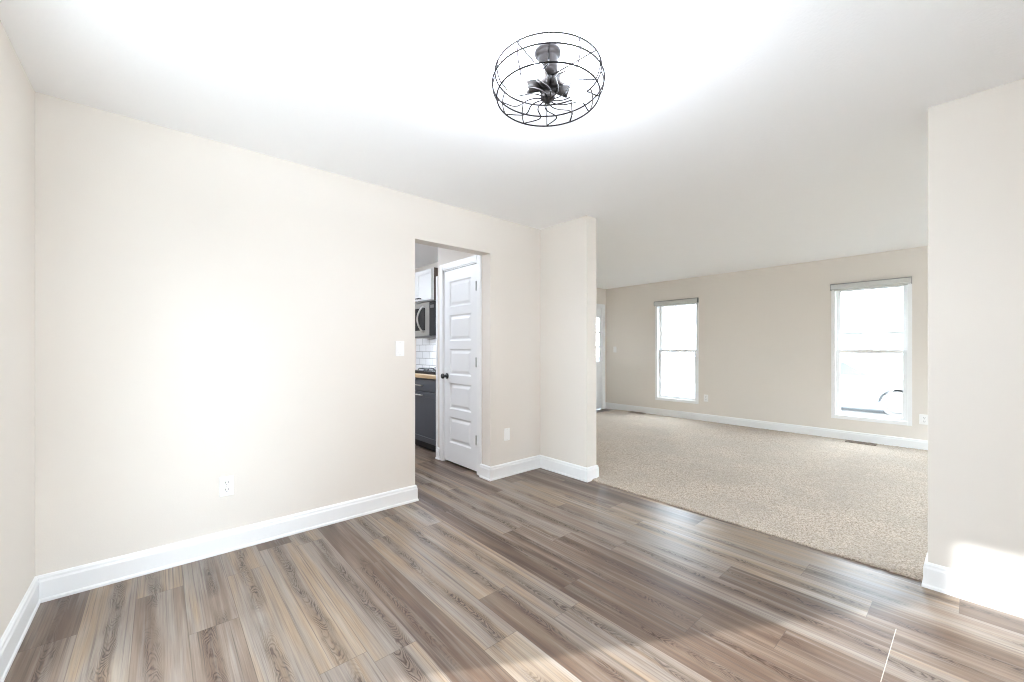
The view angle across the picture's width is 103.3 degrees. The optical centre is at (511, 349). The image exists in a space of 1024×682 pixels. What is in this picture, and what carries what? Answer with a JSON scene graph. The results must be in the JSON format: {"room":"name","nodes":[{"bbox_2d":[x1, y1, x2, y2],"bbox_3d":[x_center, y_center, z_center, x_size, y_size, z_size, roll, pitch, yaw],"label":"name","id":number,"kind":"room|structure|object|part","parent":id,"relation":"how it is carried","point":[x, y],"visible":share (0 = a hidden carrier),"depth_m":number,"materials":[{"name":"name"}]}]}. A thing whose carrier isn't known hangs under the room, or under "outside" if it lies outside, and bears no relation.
{"room":"empty dining room","nodes":[
{"label":"empty dining room","id":0,"kind":"room"},
{"bbox_2d":[0,20,34,638],"bbox_3d":[-2.118,-0.010,1.637,0.150,2.440,7.050,0,0,-41],"label":"wall","id":1,"kind":"structure","parent":0,"point":[17,93],"depth_m":1.67,"materials":[{"name":"paint"}]},
{"bbox_2d":[0,577,40,681],"bbox_3d":[-2.020,1.146,1.654,0.021,0.127,0.757,0,0,-41],"label":"baseboard","id":2,"kind":"structure","parent":1,"relation":"attached to","point":[11,640],"depth_m":1.65,"materials":[{"name":"white wood"}]},
{"bbox_2d":[35,92,539,575],"bbox_3d":[-1.033,-0.010,3.094,3.401,2.440,0.120,0,0,-41],"label":"wall","id":3,"kind":"structure","parent":0,"point":[207,310],"depth_m":2.42,"materials":[{"name":"paint"}]},
{"bbox_2d":[219,475,233,496],"bbox_3d":[-1.706,0.818,2.423,0.071,0.117,0.009,0,0,-41],"label":"wall outlet","id":4,"kind":"object","parent":3,"relation":"attached to","point":[226,484],"visible":1,"depth_m":2.42,"materials":[{"name":"white plastic"}]},
{"bbox_2d":[223,487,229,492],"bbox_3d":[-1.704,0.839,2.421,0.035,0.031,0.002,0,0,-41],"label":"receptacle","id":5,"kind":"object","parent":4,"relation":"attached to","point":[225,489],"depth_m":2.42,"materials":[{"name":"white plastic"}]},
{"bbox_2d":[223,480,229,485],"bbox_3d":[-1.704,0.797,2.421,0.035,0.031,0.002,0,0,-41],"label":"receptacle","id":6,"kind":"object","parent":4,"relation":"attached to","point":[225,482],"depth_m":2.42,"materials":[{"name":"white plastic"}]},
{"bbox_2d":[35,485,418,602],"bbox_3d":[-1.550,1.146,2.630,2.011,0.127,0.141,0,0,-41],"label":"baseboard","id":7,"kind":"structure","parent":3,"relation":"attached to","point":[73,580],"depth_m":2.35,"materials":[{"name":"white wood"}]},
{"bbox_2d":[396,341,403,355],"bbox_3d":[-0.871,-0.006,3.149,0.071,0.117,0.010,0,0,-41],"label":"light switch","id":8,"kind":"object","parent":3,"relation":"attached to","point":[399,344],"visible":1,"depth_m":3.15,"materials":[{"name":"white plastic"}]},
{"bbox_2d":[504,428,509,440],"bbox_3d":[-0.047,0.812,3.866,0.071,0.117,0.010,0,0,-41],"label":"wall outlet","id":9,"kind":"object","parent":3,"relation":"attached to","point":[506,430],"visible":1,"depth_m":3.86,"materials":[{"name":"white plastic"}]},
{"bbox_2d":[479,455,539,480],"bbox_3d":[-0.003,1.146,3.992,0.669,0.127,0.164,0,0,-41],"label":"baseboard","id":10,"kind":"object","parent":3,"relation":"attached to","point":[507,469],"visible":1,"depth_m":3.87,"materials":[{"name":"white wood"}]},
{"bbox_2d":[438,247,482,463],"bbox_3d":[-0.504,-0.010,4.196,0.100,2.440,0.848,0,0,-41],"label":"wall","id":11,"kind":"structure","parent":0,"point":[445,256],"depth_m":4.39,"materials":[{"name":"paint"}]},
{"bbox_2d":[440,255,481,474],"bbox_3d":[-0.525,0.146,4.169,0.168,2.127,0.756,0,0,-41],"label":"door","id":12,"kind":"structure","parent":11,"relation":"in","point":[460,280],"depth_m":4.15,"materials":[{"name":"paint"}]},
{"bbox_3d":[-0.723,0.285,4.323,0.072,0.064,0.064,0,0,-41],"label":"knob","id":13,"kind":"part","parent":12,"relation":"part of","materials":[{"name":"black metal"}]},
{"bbox_2d":[415,215,595,466],"bbox_3d":[-0.459,-0.010,5.134,0.144,2.440,3.652,0,0,-41],"label":"wall","id":14,"kind":"structure","parent":0,"point":[567,249],"depth_m":3.87,"materials":[{"name":"paint"}]},
{"bbox_2d":[416,338,435,369],"bbox_3d":[-0.903,0.069,5.526,0.010,0.463,1.678,0,0,-41],"label":"backsplash","id":15,"kind":"structure","parent":14,"relation":"attached to","point":[425,347],"depth_m":5.93,"materials":[{"name":"white tile"}]},
{"bbox_2d":[415,267,437,303],"bbox_3d":[-1.197,-0.842,5.600,0.356,0.420,0.880,0,0,-41],"label":"upper cabinet","id":16,"kind":"object","parent":14,"relation":"attached to","point":[425,280],"visible":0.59,"depth_m":5.33,"materials":[{"name":"white wood"}]},
{"bbox_3d":[-1.161,-0.842,5.357,0.020,0.396,0.405,0,0,-41],"label":"door","id":17,"kind":"part","parent":16,"relation":"part of","materials":[{"name":"white wood"}]},
{"bbox_2d":[415,301,435,337],"bbox_3d":[-1.085,-0.376,5.393,0.438,0.459,0.760,0,0,-41],"label":"microwave","id":18,"kind":"object","parent":16,"relation":"attached to","point":[425,313],"visible":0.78,"depth_m":5.19,"materials":[{"name":"metal"}]},
{"bbox_3d":[-1.184,-0.389,5.232,0.104,0.350,0.033,0,0,1],"label":"handle","id":19,"kind":"part","parent":18,"relation":"part of","materials":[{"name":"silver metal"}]},
{"bbox_3d":[-1.236,-0.388,5.362,0.032,0.427,0.605,0,0,-41],"label":"door","id":20,"kind":"part","parent":18,"relation":"part of","materials":[{"name":"metal"}]},
{"bbox_3d":[-0.986,-0.388,5.076,0.030,0.427,0.148,0,0,-41],"label":"control panel","id":21,"kind":"part","parent":18,"relation":"part of","materials":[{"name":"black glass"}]},
{"bbox_3d":[-0.888,-0.842,5.289,0.298,0.420,0.004,0,0,-41],"label":"panel","id":22,"kind":"part","parent":16,"relation":"part of","materials":[{"name":"white wood"}]},
{"bbox_2d":[540,455,598,481],"bbox_3d":[0.548,1.146,3.977,0.186,0.127,0.625,0,0,-41],"label":"baseboard","id":23,"kind":"structure","parent":14,"relation":"attached to","point":[586,474],"depth_m":3.84,"materials":[{"name":"white wood"}]},
{"bbox_2d":[0,0,1023,288],"bbox_3d":[0.989,-1.300,3.777,7.648,0.140,7.900,0,0,-41],"label":"ceiling","id":24,"kind":"structure","parent":0,"point":[720,136],"depth_m":1.99,"materials":[{"name":"paint"}]},
{"bbox_2d":[492,31,604,126],"bbox_3d":[0.148,-1.124,1.677,0.464,0.212,0.464,0,0,23],"label":"ceiling light","id":25,"kind":"object","parent":24,"relation":"attached to","point":[550,83],"visible":1,"depth_m":1.64,"materials":[{"name":"black metal"}]},
{"bbox_2d":[507,79,540,95],"bbox_3d":[0.053,-1.074,1.661,0.136,0.071,0.100,0,0,-41],"label":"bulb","id":26,"kind":"object","parent":25,"relation":"attached to","point":[514,88],"depth_m":1.64,"materials":[{"name":"white glass"}]},
{"bbox_2d":[530,62,549,86],"bbox_3d":[0.113,-1.074,1.588,0.140,0.071,0.095,0,0,-41],"label":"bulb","id":27,"kind":"object","parent":25,"relation":"attached to","point":[542,79],"depth_m":1.57,"materials":[{"name":"white glass"}]},
{"bbox_2d":[550,66,579,87],"bbox_3d":[0.206,-1.074,1.601,0.054,0.071,0.148,0,0,-41],"label":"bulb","id":28,"kind":"object","parent":25,"relation":"attached to","point":[573,75],"depth_m":1.58,"materials":[{"name":"white glass"}]},
{"bbox_2d":[555,84,586,102],"bbox_3d":[0.243,-1.074,1.693,0.136,0.071,0.100,0,0,-41],"label":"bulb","id":29,"kind":"object","parent":25,"relation":"attached to","point":[564,91],"depth_m":1.68,"materials":[{"name":"white glass"}]},
{"bbox_2d":[4,444,1023,681],"bbox_3d":[-0.751,1.240,2.827,3.476,0.060,6.750,0,0,-41],"label":"floor","id":30,"kind":"structure","parent":0,"point":[536,575],"depth_m":1.91,"materials":[{"name":"brown wood"}]},
{"bbox_2d":[415,377,435,451],"bbox_3d":[-0.904,0.776,5.064,0.615,0.868,0.914,0,0,-41],"label":"base cabinet","id":31,"kind":"object","parent":30,"relation":"on","point":[425,389],"visible":0.39,"depth_m":4.80,"materials":[{"name":"grey wood"}]},
{"bbox_2d":[415,373,435,379],"bbox_3d":[-0.905,0.321,5.069,0.591,0.040,0.925,0,0,-41],"label":"countertop","id":32,"kind":"structure","parent":31,"relation":"on","point":[418,375],"depth_m":4.76,"materials":[{"name":"beige wood"}]},
{"bbox_2d":[415,367,435,374],"bbox_3d":[-0.875,0.268,5.072,0.460,0.065,0.760,0,0,-41],"label":"cooktop","id":33,"kind":"object","parent":32,"relation":"in","point":[432,371],"visible":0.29,"depth_m":5.05,"materials":[{"name":"black metal"}]},
{"bbox_3d":[-1.102,0.425,4.892,0.022,0.140,0.906,0,0,-41],"label":"drawer","id":34,"kind":"part","parent":31,"relation":"part of","materials":[{"name":"grey wood"}]},
{"bbox_2d":[592,409,927,580],"bbox_3d":[2.701,1.200,4.421,3.896,0.020,6.318,0,0,-41],"label":"carpet","id":35,"kind":"object","parent":30,"relation":"on","point":[866,504],"visible":0.68,"depth_m":3.67,"materials":[{"name":"beige carpet"}]},
{"bbox_2d":[845,440,876,445],"bbox_3d":[4.447,1.193,5.164,0.125,0.012,0.300,0,0,-41],"label":"floor vent","id":36,"kind":"object","parent":35,"relation":"on","point":[850,441],"visible":1,"depth_m":5.16,"materials":[{"name":"metal"}]},
{"bbox_2d":[880,629,895,681],"bbox_3d":[1.495,1.209,1.607,0.445,0.001,0.003,0,0,-41],"label":"joint","id":37,"kind":"object","parent":30,"relation":"on","point":[895,629],"visible":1,"depth_m":1.60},
{"bbox_2d":[596,288,605,401],"bbox_3d":[0.473,-0.010,7.062,3.793,2.440,0.060,0,0,-41],"label":"wall","id":38,"kind":"structure","parent":0,"point":[600,293],"depth_m":8.25,"materials":[{"name":"paint"}]},
{"bbox_2d":[596,304,604,408],"bbox_3d":[1.522,0.150,7.937,0.950,2.120,0.118,0,0,-41],"label":"door","id":39,"kind":"structure","parent":38,"relation":"in","point":[600,308],"depth_m":8.19,"materials":[{"name":"paint"}]},
{"bbox_3d":[1.503,0.183,7.960,0.786,2.023,0.049,0,0,-41],"label":"panel","id":40,"kind":"part","parent":39,"relation":"part of","materials":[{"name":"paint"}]},
{"bbox_2d":[596,409,613,412],"bbox_3d":[0.580,1.236,6.939,3.793,0.060,0.266,0,0,-41],"label":"floor","id":41,"kind":"structure","parent":0,"point":[598,410],"depth_m":7.99,"materials":[{"name":"brown wood"}]},
{"bbox_2d":[596,356,893,409],"bbox_3d":[11.314,1.810,9.849,150.000,0.300,120.000,0,0,-41],"label":"ground","id":42,"kind":"structure","parent":0,"point":[674,369],"depth_m":33.37,"materials":[{"name":"white"}]},
{"bbox_2d":[841,293,902,375],"bbox_3d":[22.787,-0.940,27.129,9.000,5.200,13.800,0,0,-41],"label":"house","id":43,"kind":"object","parent":42,"relation":"on","point":[875,322],"visible":0.26,"depth_m":23.69,"materials":[{"name":"white"}]},
{"bbox_3d":[20.674,0.585,23.434,0.080,2.150,1.000,0,0,-41],"label":"door","id":44,"kind":"part","parent":43,"relation":"part of","materials":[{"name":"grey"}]},
{"bbox_2d":[606,246,927,439],"bbox_3d":[4.195,-0.010,5.797,0.160,2.440,6.736,0,0,-41],"label":"wall","id":45,"kind":"structure","parent":0,"point":[765,333],"depth_m":6.11,"materials":[{"name":"paint"}]},
{"bbox_2d":[655,302,698,403],"bbox_3d":[2.948,0.032,7.202,0.136,1.789,0.793,0,0,-41],"label":"window","id":46,"kind":"structure","parent":45,"relation":"in","point":[658,310],"depth_m":7.43,"materials":[{"name":"white plastic"}]},
{"bbox_2d":[654,297,698,306],"bbox_3d":[2.878,-0.828,7.141,0.046,0.096,0.797,0,0,-41],"label":"roller shade","id":47,"kind":"object","parent":46,"relation":"attached to","point":[688,300],"visible":1,"depth_m":7.10,"materials":[{"name":"fabric"}]},
{"bbox_3d":[2.948,0.445,7.202,0.035,0.880,0.709,0,0,-41],"label":"sash","id":48,"kind":"part","parent":46,"relation":"part of","materials":[{"name":"white plastic"}]},
{"bbox_3d":[2.978,-0.386,7.229,0.035,0.869,0.709,0,0,-41],"label":"sash","id":49,"kind":"part","parent":46,"relation":"part of","materials":[{"name":"clear glass"}]},
{"bbox_2d":[606,402,927,449],"bbox_3d":[4.077,1.146,5.794,0.021,0.127,6.586,0,0,-41],"label":"baseboard","id":50,"kind":"structure","parent":45,"relation":"attached to","point":[824,432],"depth_m":5.88,"materials":[{"name":"white wood"}]},
{"bbox_2d":[831,283,911,425],"bbox_3d":[4.645,0.032,5.252,0.136,1.797,0.783,0,0,-41],"label":"window","id":51,"kind":"structure","parent":45,"relation":"in","point":[836,351],"depth_m":5.21,"materials":[{"name":"white plastic"}]},
{"bbox_2d":[830,276,911,290],"bbox_3d":[4.576,-0.832,5.192,0.046,0.096,0.787,0,0,-41],"label":"roller shade","id":52,"kind":"object","parent":51,"relation":"attached to","point":[904,280],"visible":1,"depth_m":5.16,"materials":[{"name":"fabric"}]},
{"bbox_3d":[4.577,-0.873,5.193,0.041,0.010,0.775,0,0,-41],"label":"rail","id":53,"kind":"part","parent":52,"relation":"part of","materials":[{"name":"grey metal"}]},
{"bbox_3d":[4.645,0.447,5.253,0.035,0.884,0.699,0,0,-41],"label":"sash","id":54,"kind":"part","parent":51,"relation":"part of","materials":[{"name":"white plastic"}]},
{"bbox_3d":[4.676,-0.388,5.279,0.035,0.873,0.699,0,0,-41],"label":"sash","id":55,"kind":"part","parent":51,"relation":"part of","materials":[{"name":"clear glass"}]},
{"bbox_2d":[919,414,927,424],"bbox_3d":[4.921,0.838,4.834,0.009,0.120,0.085,0,0,-41],"label":"wall outlet","id":56,"kind":"object","parent":45,"relation":"attached to","point":[923,419],"visible":0.9,"depth_m":4.84,"materials":[{"name":"white plastic"}]},
{"bbox_2d":[662,381,889,415],"bbox_3d":[11.691,1.650,10.177,8.000,0.020,120.000,0,0,-41],"label":"street","id":57,"kind":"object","parent":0,"point":[679,389],"depth_m":12.73,"materials":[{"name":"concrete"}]},
{"bbox_2d":[841,358,902,416],"bbox_3d":[8.993,0.930,11.296,1.780,1.420,4.470,0,0,-41],"label":"car","id":58,"kind":"object","parent":57,"relation":"on","point":[861,381],"visible":0.24,"depth_m":10.16,"materials":[{"name":"silver metal"}]},
{"bbox_2d":[928,78,1023,587],"bbox_3d":[2.752,-0.010,1.445,0.144,2.440,1.766,0,0,-41],"label":"wall","id":59,"kind":"structure","parent":0,"point":[976,141],"depth_m":1.94,"materials":[{"name":"paint"}]},
{"bbox_2d":[921,553,1023,617],"bbox_3d":[2.466,1.146,1.774,0.186,0.127,0.937,0,0,-41],"label":"baseboard","id":60,"kind":"structure","parent":59,"relation":"attached to","point":[1007,598],"depth_m":1.94,"materials":[{"name":"white wood"}]},
{"bbox_3d":[-0.519,-0.010,4.692,0.528,2.440,0.080,0,0,-41],"label":"wall","id":61,"kind":"structure","parent":0,"visible":0},
{"bbox_2d":[436,276,437,447],"bbox_3d":[-0.774,0.200,4.546,0.168,2.020,0.031,0,0,-41],"label":"trim","id":62,"kind":"structure","parent":61,"relation":"attached to","point":[436,276],"depth_m":4.49,"materials":[{"name":"white wood"}]},
{"bbox_2d":[435,447,439,459],"bbox_3d":[-0.629,1.146,4.628,0.521,0.127,0.075,0,0,-41],"label":"baseboard","id":63,"kind":"structure","parent":61,"relation":"attached to","point":[437,448],"depth_m":4.46,"materials":[{"name":"white wood"}]}
]}

